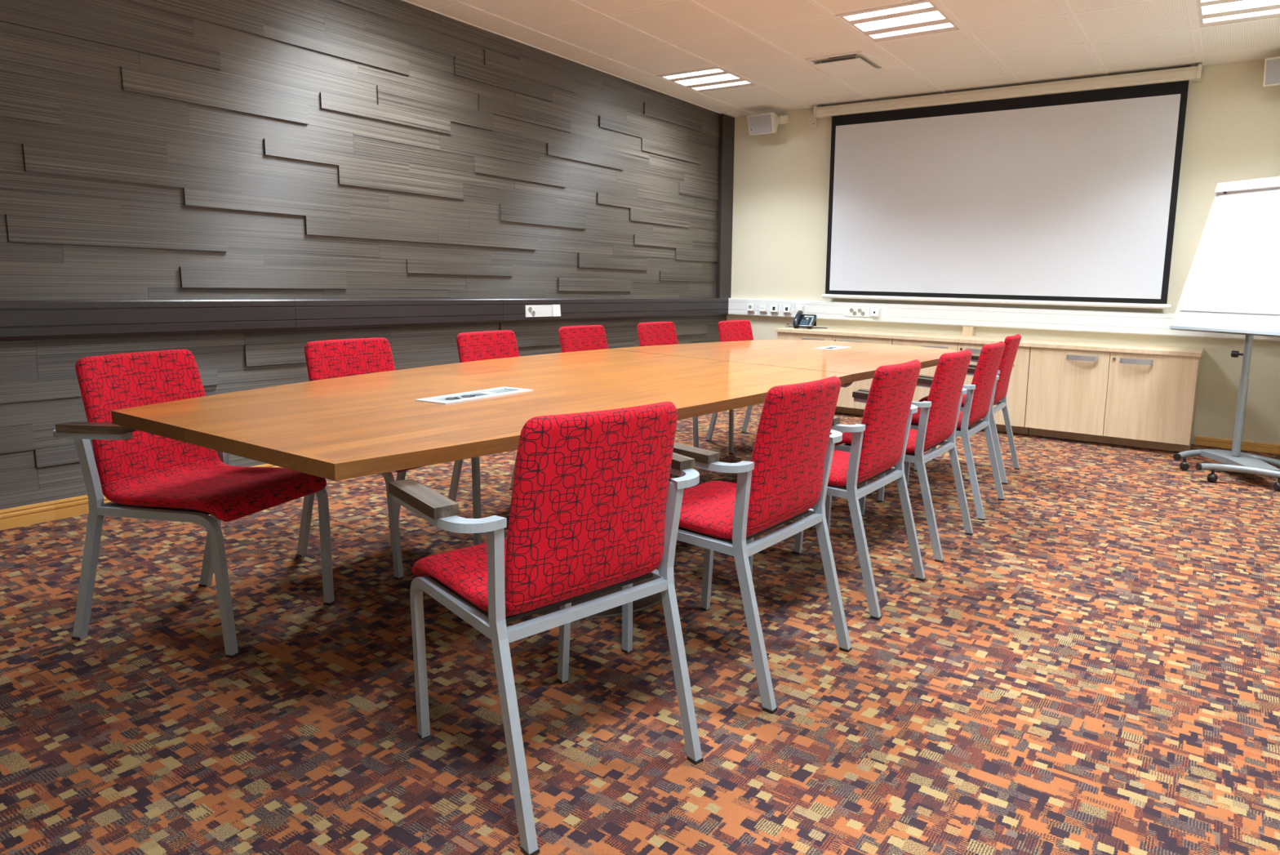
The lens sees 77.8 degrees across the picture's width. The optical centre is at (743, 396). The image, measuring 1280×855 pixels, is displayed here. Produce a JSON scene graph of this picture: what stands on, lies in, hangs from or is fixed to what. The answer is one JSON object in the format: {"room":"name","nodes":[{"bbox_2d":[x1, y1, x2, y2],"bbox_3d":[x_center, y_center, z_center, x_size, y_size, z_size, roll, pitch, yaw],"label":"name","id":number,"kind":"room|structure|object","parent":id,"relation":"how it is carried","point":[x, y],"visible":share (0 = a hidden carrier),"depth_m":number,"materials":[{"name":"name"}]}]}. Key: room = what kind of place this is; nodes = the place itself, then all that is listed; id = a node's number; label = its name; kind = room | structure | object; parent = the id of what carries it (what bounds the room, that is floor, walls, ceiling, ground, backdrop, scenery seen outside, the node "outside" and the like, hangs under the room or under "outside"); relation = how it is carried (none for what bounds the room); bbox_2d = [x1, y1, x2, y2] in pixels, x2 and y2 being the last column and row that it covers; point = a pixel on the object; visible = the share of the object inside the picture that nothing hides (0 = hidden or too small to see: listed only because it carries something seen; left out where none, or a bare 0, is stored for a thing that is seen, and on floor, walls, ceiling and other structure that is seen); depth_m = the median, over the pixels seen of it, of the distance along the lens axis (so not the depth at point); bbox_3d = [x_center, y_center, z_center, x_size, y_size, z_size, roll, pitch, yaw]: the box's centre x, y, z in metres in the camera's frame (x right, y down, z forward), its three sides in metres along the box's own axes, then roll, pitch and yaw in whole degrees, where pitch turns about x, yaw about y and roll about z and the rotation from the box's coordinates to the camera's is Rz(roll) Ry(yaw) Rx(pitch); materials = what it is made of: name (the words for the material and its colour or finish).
{"room":"conference room","nodes":[
{"label":"conference room","id":0,"kind":"room"},
{"bbox_2d":[0,0,726,509],"bbox_3d":[-2.229,-1.123,4.603,0.118,3.012,7.700,6,10,31],"label":"wall","id":1,"kind":"structure","parent":0,"point":[150,149],"depth_m":4.24,"materials":[{"name":"laminate"}]},
{"bbox_2d":[0,463,283,530],"bbox_3d":[-2.206,0.332,4.773,0.016,0.085,7.700,6,10,31],"label":"baseboard","id":2,"kind":"structure","parent":1,"relation":"attached to","point":[33,513],"depth_m":3.42,"materials":[{"name":"brown wood"}]},
{"bbox_2d":[0,297,728,340],"bbox_3d":[-2.189,-0.489,4.628,0.041,0.167,7.648,6,10,31],"label":"duct","id":3,"kind":"object","parent":1,"relation":"attached to","point":[55,318],"visible":1,"depth_m":4.17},
{"bbox_2d":[525,304,560,316],"bbox_3d":[-1.465,-0.625,5.725,0.020,0.085,0.337,6,10,31],"label":"wall socket","id":4,"kind":"object","parent":3,"relation":"attached to","point":[549,310],"visible":1,"depth_m":5.72,"materials":[{"name":"white plastic"}]},
{"bbox_2d":[552,304,560,316],"bbox_3d":[-1.393,-0.640,5.841,0.020,0.086,0.072,6,10,31],"label":"switch","id":5,"kind":"object","parent":4,"relation":"attached to","point":[556,308],"depth_m":5.83,"materials":[{"name":"white plastic"}]},
{"bbox_2d":[716,113,734,297],"bbox_3d":[-0.174,-1.837,7.672,0.035,1.738,0.204,6,10,31],"label":"duct","id":6,"kind":"object","parent":1,"relation":"attached to","point":[726,122],"visible":1,"depth_m":7.64,"materials":[{"name":"metal"}]},
{"bbox_2d":[0,402,1279,854],"bbox_3d":[-0.156,0.653,3.528,5.090,0.100,7.900,6,10,31],"label":"floor","id":7,"kind":"structure","parent":0,"point":[1094,668],"depth_m":2.14,"materials":[{"name":"carpet"}]},
{"bbox_2d":[53,348,334,657],"bbox_3d":[-1.680,0.293,2.450,0.556,0.843,0.645,3,8,12],"label":"armchair","id":8,"kind":"object","parent":7,"relation":"on","point":[146,475],"visible":0.94,"depth_m":2.34,"materials":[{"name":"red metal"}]},
{"bbox_2d":[296,337,481,579],"bbox_3d":[-1.399,0.206,3.106,0.556,0.843,0.645,5,9,26],"label":"armchair","id":9,"kind":"object","parent":7,"relation":"on","point":[330,358],"visible":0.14,"depth_m":3.08,"materials":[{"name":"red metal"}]},
{"bbox_2d":[448,329,519,502],"bbox_3d":[-1.063,0.120,3.771,0.556,0.843,0.645,5,9,26],"label":"armchair","id":10,"kind":"object","parent":7,"relation":"on","point":[487,344],"visible":0.12,"depth_m":3.77,"materials":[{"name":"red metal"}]},
{"bbox_2d":[111,339,957,619],"bbox_3d":[-0.283,0.217,3.585,1.570,0.740,4.008,6,10,31],"label":"conference table","id":11,"kind":"object","parent":7,"relation":"on","point":[336,428],"visible":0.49,"depth_m":2.40,"materials":[{"name":"brown wood"}]},
{"bbox_2d":[444,396,460,399],"bbox_3d":[-0.875,0.006,2.363,0.044,0.002,0.044,6,10,31],"label":"outlet","id":12,"kind":"object","parent":11,"relation":"attached to","point":[446,397],"depth_m":2.37,"materials":[{"name":"grey plastic"}]},
{"bbox_2d":[461,395,475,397],"bbox_3d":[-0.847,-0.001,2.417,0.044,0.002,0.044,6,10,31],"label":"outlet","id":13,"kind":"object","parent":11,"relation":"attached to","point":[462,396],"depth_m":2.42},
{"bbox_2d":[388,401,703,854],"bbox_3d":[-0.441,0.416,1.795,0.556,0.843,0.645,9,11,44],"label":"armchair","id":14,"kind":"object","parent":7,"relation":"on","point":[590,514],"visible":1,"depth_m":1.60,"materials":[{"name":"red fabric"}]},
{"bbox_2d":[558,324,671,475],"bbox_3d":[-0.743,0.034,4.427,0.556,0.843,0.645,6,9,29],"label":"armchair","id":15,"kind":"object","parent":7,"relation":"on","point":[587,337],"visible":0.23,"depth_m":4.47,"materials":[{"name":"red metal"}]},
{"bbox_2d":[636,321,733,453],"bbox_3d":[-0.394,-0.046,5.046,0.556,0.843,0.645,6,10,31],"label":"armchair","id":16,"kind":"object","parent":7,"relation":"on","point":[652,333],"visible":0.21,"depth_m":5.10,"materials":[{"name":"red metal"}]},
{"bbox_2d":[706,320,753,440],"bbox_3d":[0.102,-0.100,5.509,0.556,0.843,0.645,7,10,35],"label":"armchair","id":17,"kind":"object","parent":7,"relation":"on","point":[735,330],"visible":0.27,"depth_m":5.57,"materials":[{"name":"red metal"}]},
{"bbox_2d":[621,376,852,713],"bbox_3d":[-0.016,0.353,2.311,0.556,0.843,0.645,7,10,34],"label":"armchair","id":18,"kind":"object","parent":7,"relation":"on","point":[787,474],"visible":0.85,"depth_m":2.12,"materials":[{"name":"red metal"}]},
{"bbox_2d":[777,331,892,415],"bbox_3d":[0.889,-0.213,6.981,1.077,0.690,0.591,6,10,31],"label":"base cabinet","id":19,"kind":"object","parent":7,"relation":"on","point":[846,403],"visible":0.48,"depth_m":6.70,"materials":[{"name":"brown wood"}]},
{"bbox_2d":[775,326,914,338],"bbox_3d":[0.898,-0.569,6.941,1.090,0.027,0.570,6,10,31],"label":"countertop","id":20,"kind":"structure","parent":19,"relation":"on","point":[836,331],"depth_m":6.80,"materials":[{"name":"brown wood"}]},
{"bbox_2d":[785,310,826,328],"bbox_3d":[0.560,-0.700,7.137,0.391,0.160,0.190,3,8,14],"label":"desk phone","id":21,"kind":"object","parent":20,"relation":"on","point":[808,321],"visible":1,"depth_m":7.11,"materials":[{"name":"plastic"}]},
{"bbox_2d":[746,359,925,620],"bbox_3d":[0.349,0.278,2.896,0.556,0.843,0.645,6,10,32],"label":"armchair","id":22,"kind":"object","parent":7,"relation":"on","point":[878,443],"visible":0.69,"depth_m":2.68,"materials":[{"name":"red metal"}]},
{"bbox_2d":[825,348,973,562],"bbox_3d":[0.700,0.206,3.462,0.556,0.843,0.645,6,10,31],"label":"armchair","id":23,"kind":"object","parent":7,"relation":"on","point":[939,415],"visible":0.68,"depth_m":3.25,"materials":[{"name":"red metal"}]},
{"bbox_2d":[877,341,1004,520],"bbox_3d":[1.044,0.130,4.054,0.556,0.843,0.645,6,9,30],"label":"armchair","id":24,"kind":"object","parent":7,"relation":"on","point":[979,395],"visible":0.59,"depth_m":3.83,"materials":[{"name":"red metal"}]},
{"bbox_2d":[892,338,1031,434],"bbox_3d":[1.810,-0.110,6.415,1.087,0.690,0.591,6,10,31],"label":"base cabinet","id":25,"kind":"object","parent":7,"relation":"on","point":[1017,391],"visible":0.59,"depth_m":6.03,"materials":[{"name":"brown wood"}]},
{"bbox_2d":[913,333,1021,484],"bbox_3d":[1.381,0.037,4.765,0.556,0.843,0.645,6,9,28],"label":"armchair","id":26,"kind":"object","parent":7,"relation":"on","point":[1011,342],"visible":0.5,"depth_m":4.55,"materials":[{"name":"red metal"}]},
{"bbox_2d":[1024,346,1201,452],"bbox_3d":[2.738,-0.007,5.846,1.091,0.690,0.591,6,10,31],"label":"base cabinet","id":27,"kind":"object","parent":7,"relation":"on","point":[1132,399],"visible":0.98,"depth_m":5.61,"materials":[{"name":"brown wood"}]},
{"bbox_2d":[891,332,1204,356],"bbox_3d":[2.294,-0.414,6.086,2.196,0.027,0.570,6,10,31],"label":"countertop","id":28,"kind":"structure","parent":27,"relation":"on","point":[1111,347],"depth_m":5.85,"materials":[{"name":"brown wood"}]},
{"bbox_2d":[962,325,975,336],"bbox_3d":[1.898,-0.551,6.612,0.084,0.078,0.073,6,10,31],"label":"box","id":29,"kind":"object","parent":28,"relation":"on","point":[966,331],"visible":1,"depth_m":6.58,"materials":[{"name":"brown wood"}]},
{"bbox_2d":[1169,176,1279,490],"bbox_3d":[3.076,-0.434,4.836,0.811,1.836,0.958,6,10,31],"label":"flip chart","id":30,"kind":"object","parent":7,"relation":"on","point":[1232,286],"visible":1,"depth_m":4.90,"materials":[{"name":"white paper"}]},
{"bbox_2d":[1169,325,1279,337],"bbox_3d":[2.983,-0.407,4.880,0.036,0.028,0.706,-2,9,-25],"label":"tray","id":31,"kind":"object","parent":30,"relation":"on","point":[1250,331],"depth_m":4.80,"materials":[{"name":"grey metal"}]},
{"bbox_2d":[400,0,1279,117],"bbox_3d":[-0.089,-2.135,3.131,4.890,0.132,7.700,6,10,31],"label":"ceiling","id":32,"kind":"structure","parent":0,"point":[767,44],"depth_m":5.19,"materials":[{"name":"tile"}]},
{"bbox_2d":[655,66,758,93],"bbox_3d":[-0.285,-2.567,6.297,0.596,0.070,0.596,6,10,31],"label":"ceiling light","id":33,"kind":"object","parent":32,"relation":"attached to","point":[710,79],"visible":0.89,"depth_m":6.30,"materials":[{"name":"white plastic"}]},
{"bbox_2d":[805,50,885,76],"bbox_3d":[0.749,-2.410,5.705,0.430,0.032,0.450,6,10,31],"label":"ceiling vent","id":34,"kind":"object","parent":32,"relation":"in","point":[858,62],"visible":1,"depth_m":5.66,"materials":[{"name":"beige metal"}]},
{"bbox_2d":[835,0,962,43],"bbox_3d":[0.962,-2.325,4.812,0.596,0.070,0.596,6,10,31],"label":"ceiling light","id":35,"kind":"object","parent":32,"relation":"attached to","point":[923,17],"visible":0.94,"depth_m":4.82,"materials":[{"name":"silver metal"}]},
{"bbox_2d":[1193,0,1279,28],"bbox_3d":[2.862,-2.216,4.368,0.596,0.070,0.596,6,10,31],"label":"ceiling light","id":36,"kind":"object","parent":32,"relation":"attached to","point":[1209,13],"visible":1,"depth_m":4.52,"materials":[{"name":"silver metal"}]},
{"bbox_2d":[726,59,1279,444],"bbox_3d":[1.942,-1.305,6.593,5.090,3.012,0.100,6,10,31],"label":"wall","id":37,"kind":"structure","parent":0,"point":[1232,131],"depth_m":5.96,"materials":[{"name":"beige paint"}]},
{"bbox_2d":[746,112,788,135],"bbox_3d":[0.225,-2.521,7.294,0.270,0.198,0.289,7,10,35],"label":"loudspeaker","id":38,"kind":"object","parent":37,"relation":"attached to","point":[764,123],"visible":1,"depth_m":7.20,"materials":[{"name":"white plastic"}]},
{"bbox_2d":[747,114,772,134],"bbox_3d":[0.155,-2.493,7.199,0.248,0.152,0.009,7,25,35],"label":"grille","id":39,"kind":"object","parent":38,"relation":"attached to","point":[758,124],"depth_m":7.19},
{"bbox_2d":[807,112,817,128],"bbox_3d":[0.634,-2.526,7.179,0.086,0.132,0.033,6,10,31],"label":"switch box","id":40,"kind":"object","parent":37,"relation":"attached to","point":[812,122],"visible":0.96,"depth_m":7.17,"materials":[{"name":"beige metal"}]},
{"bbox_2d":[728,297,1279,341],"bbox_3d":[1.912,-0.673,6.602,4.830,0.167,0.051,6,10,31],"label":"duct","id":41,"kind":"object","parent":37,"relation":"attached to","point":[1089,321],"visible":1,"depth_m":6.46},
{"bbox_2d":[746,302,755,311],"bbox_3d":[0.070,-0.872,7.686,0.082,0.082,0.026,6,10,31],"label":"wall socket","id":42,"kind":"object","parent":41,"relation":"attached to","point":[750,306],"visible":1,"depth_m":7.68,"materials":[{"name":"white plastic"}]},
{"bbox_2d":[759,303,767,312],"bbox_3d":[0.190,-0.859,7.613,0.082,0.082,0.026,6,10,31],"label":"wall socket","id":43,"kind":"object","parent":41,"relation":"attached to","point":[762,307],"visible":1,"depth_m":7.61,"materials":[{"name":"white plastic"}]},
{"bbox_2d":[770,303,778,312],"bbox_3d":[0.296,-0.847,7.548,0.082,0.082,0.026,6,10,31],"label":"wall socket","id":44,"kind":"object","parent":41,"relation":"attached to","point":[774,308],"visible":1,"depth_m":7.54,"materials":[{"name":"white plastic"}]},
{"bbox_2d":[782,304,791,313],"bbox_3d":[0.415,-0.833,7.475,0.082,0.082,0.026,6,10,31],"label":"wall socket","id":45,"kind":"object","parent":41,"relation":"attached to","point":[787,308],"visible":1,"depth_m":7.47,"materials":[{"name":"white plastic"}]},
{"bbox_2d":[795,305,804,314],"bbox_3d":[0.529,-0.821,7.405,0.082,0.082,0.026,6,10,31],"label":"wall socket","id":46,"kind":"object","parent":41,"relation":"attached to","point":[797,307],"visible":0.82,"depth_m":7.39,"materials":[{"name":"white plastic"}]},
{"bbox_2d":[844,306,870,316],"bbox_3d":[1.030,-0.766,7.107,0.249,0.082,0.011,6,10,31],"label":"wall socket","id":47,"kind":"object","parent":41,"relation":"attached to","point":[848,311],"visible":1,"depth_m":7.10,"materials":[{"name":"white plastic"}]},
{"bbox_2d":[871,307,879,317],"bbox_3d":[1.175,-0.749,7.009,0.082,0.082,0.026,6,10,31],"label":"wall socket","id":48,"kind":"object","parent":41,"relation":"attached to","point":[875,312],"visible":1,"depth_m":7.00,"materials":[{"name":"white plastic"}]},
{"bbox_2d":[813,63,1202,308],"bbox_3d":[1.923,-1.630,6.420,3.020,1.713,0.118,6,10,31],"label":"projection screen","id":49,"kind":"object","parent":37,"relation":"attached to","point":[1067,190],"visible":1,"depth_m":6.27,"materials":[{"name":"fabric"}]},
{"bbox_2d":[1193,435,1279,453],"bbox_3d":[3.654,0.357,5.662,0.700,0.066,0.016,6,10,31],"label":"baseboard","id":50,"kind":"structure","parent":37,"relation":"attached to","point":[1198,440],"depth_m":5.68,"materials":[{"name":"brown wood"}]},
{"bbox_2d":[1262,56,1279,87],"bbox_3d":[3.633,-2.148,5.205,0.270,0.186,0.288,9,11,41],"label":"loudspeaker","id":51,"kind":"object","parent":37,"relation":"attached to","point":[1272,65],"visible":1,"depth_m":5.17,"materials":[{"name":"white plastic"}]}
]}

